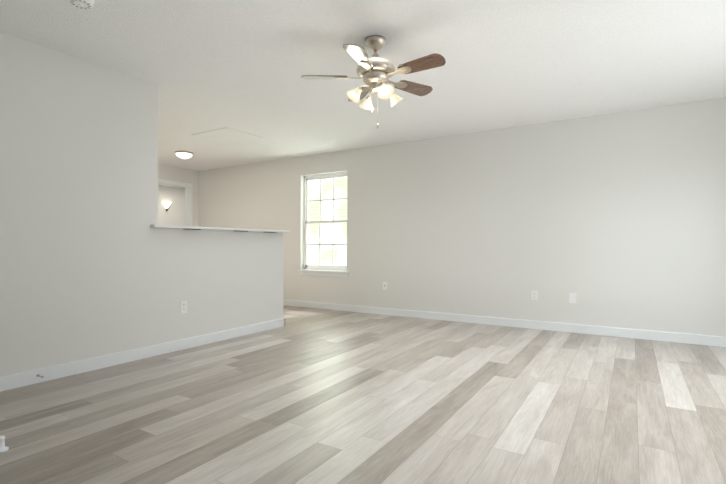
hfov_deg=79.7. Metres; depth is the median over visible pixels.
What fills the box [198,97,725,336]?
wall
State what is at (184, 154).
flush-mount light
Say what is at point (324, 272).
window sill
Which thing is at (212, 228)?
countertop
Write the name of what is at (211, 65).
ceiling
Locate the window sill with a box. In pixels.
[297,269,348,276]
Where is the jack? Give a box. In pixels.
[383,282,386,289]
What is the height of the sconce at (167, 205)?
0.223 m
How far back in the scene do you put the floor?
2.58 m
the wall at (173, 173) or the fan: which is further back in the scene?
the wall at (173, 173)
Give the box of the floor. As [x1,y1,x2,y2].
[0,305,725,483]
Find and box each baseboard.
[0,318,284,391]
[283,299,725,346]
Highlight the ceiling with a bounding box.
[0,0,725,188]
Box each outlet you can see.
[180,301,186,313]
[531,291,537,300]
[569,293,575,302]
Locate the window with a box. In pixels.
[304,172,346,270]
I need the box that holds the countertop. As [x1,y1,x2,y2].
[150,224,288,232]
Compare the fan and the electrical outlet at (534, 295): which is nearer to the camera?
the fan
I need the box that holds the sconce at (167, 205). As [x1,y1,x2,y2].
[162,202,171,210]
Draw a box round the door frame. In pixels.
[158,179,191,225]
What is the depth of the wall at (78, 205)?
3.47 m
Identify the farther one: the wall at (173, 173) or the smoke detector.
the wall at (173, 173)
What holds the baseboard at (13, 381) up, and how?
attached to the wall at (78, 205)
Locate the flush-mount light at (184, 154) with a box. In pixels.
[175,151,192,158]
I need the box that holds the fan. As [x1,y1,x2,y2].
[301,35,445,128]
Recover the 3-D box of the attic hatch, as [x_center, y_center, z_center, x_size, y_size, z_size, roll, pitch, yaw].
[-1.795,-1.400,5.762,0.690,0.006,0.600,0,-1,32]
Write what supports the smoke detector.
attached to the ceiling
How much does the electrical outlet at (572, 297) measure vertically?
0.115 m
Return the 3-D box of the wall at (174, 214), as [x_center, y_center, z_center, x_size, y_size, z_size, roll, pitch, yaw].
[-5.340,-0.145,9.822,0.120,2.440,4.200,0,-1,32]
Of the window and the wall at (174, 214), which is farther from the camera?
the wall at (174, 214)
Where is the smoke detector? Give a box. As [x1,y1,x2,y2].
[68,0,93,8]
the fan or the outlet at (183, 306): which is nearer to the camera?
the fan
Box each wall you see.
[0,32,283,376]
[158,164,198,225]
[158,185,184,225]
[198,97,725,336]
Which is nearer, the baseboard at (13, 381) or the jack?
the baseboard at (13, 381)
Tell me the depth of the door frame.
8.24 m
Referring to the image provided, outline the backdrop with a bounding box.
[308,177,346,265]
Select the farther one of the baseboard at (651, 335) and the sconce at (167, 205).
the sconce at (167, 205)
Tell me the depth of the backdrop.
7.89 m
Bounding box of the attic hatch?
[193,127,262,143]

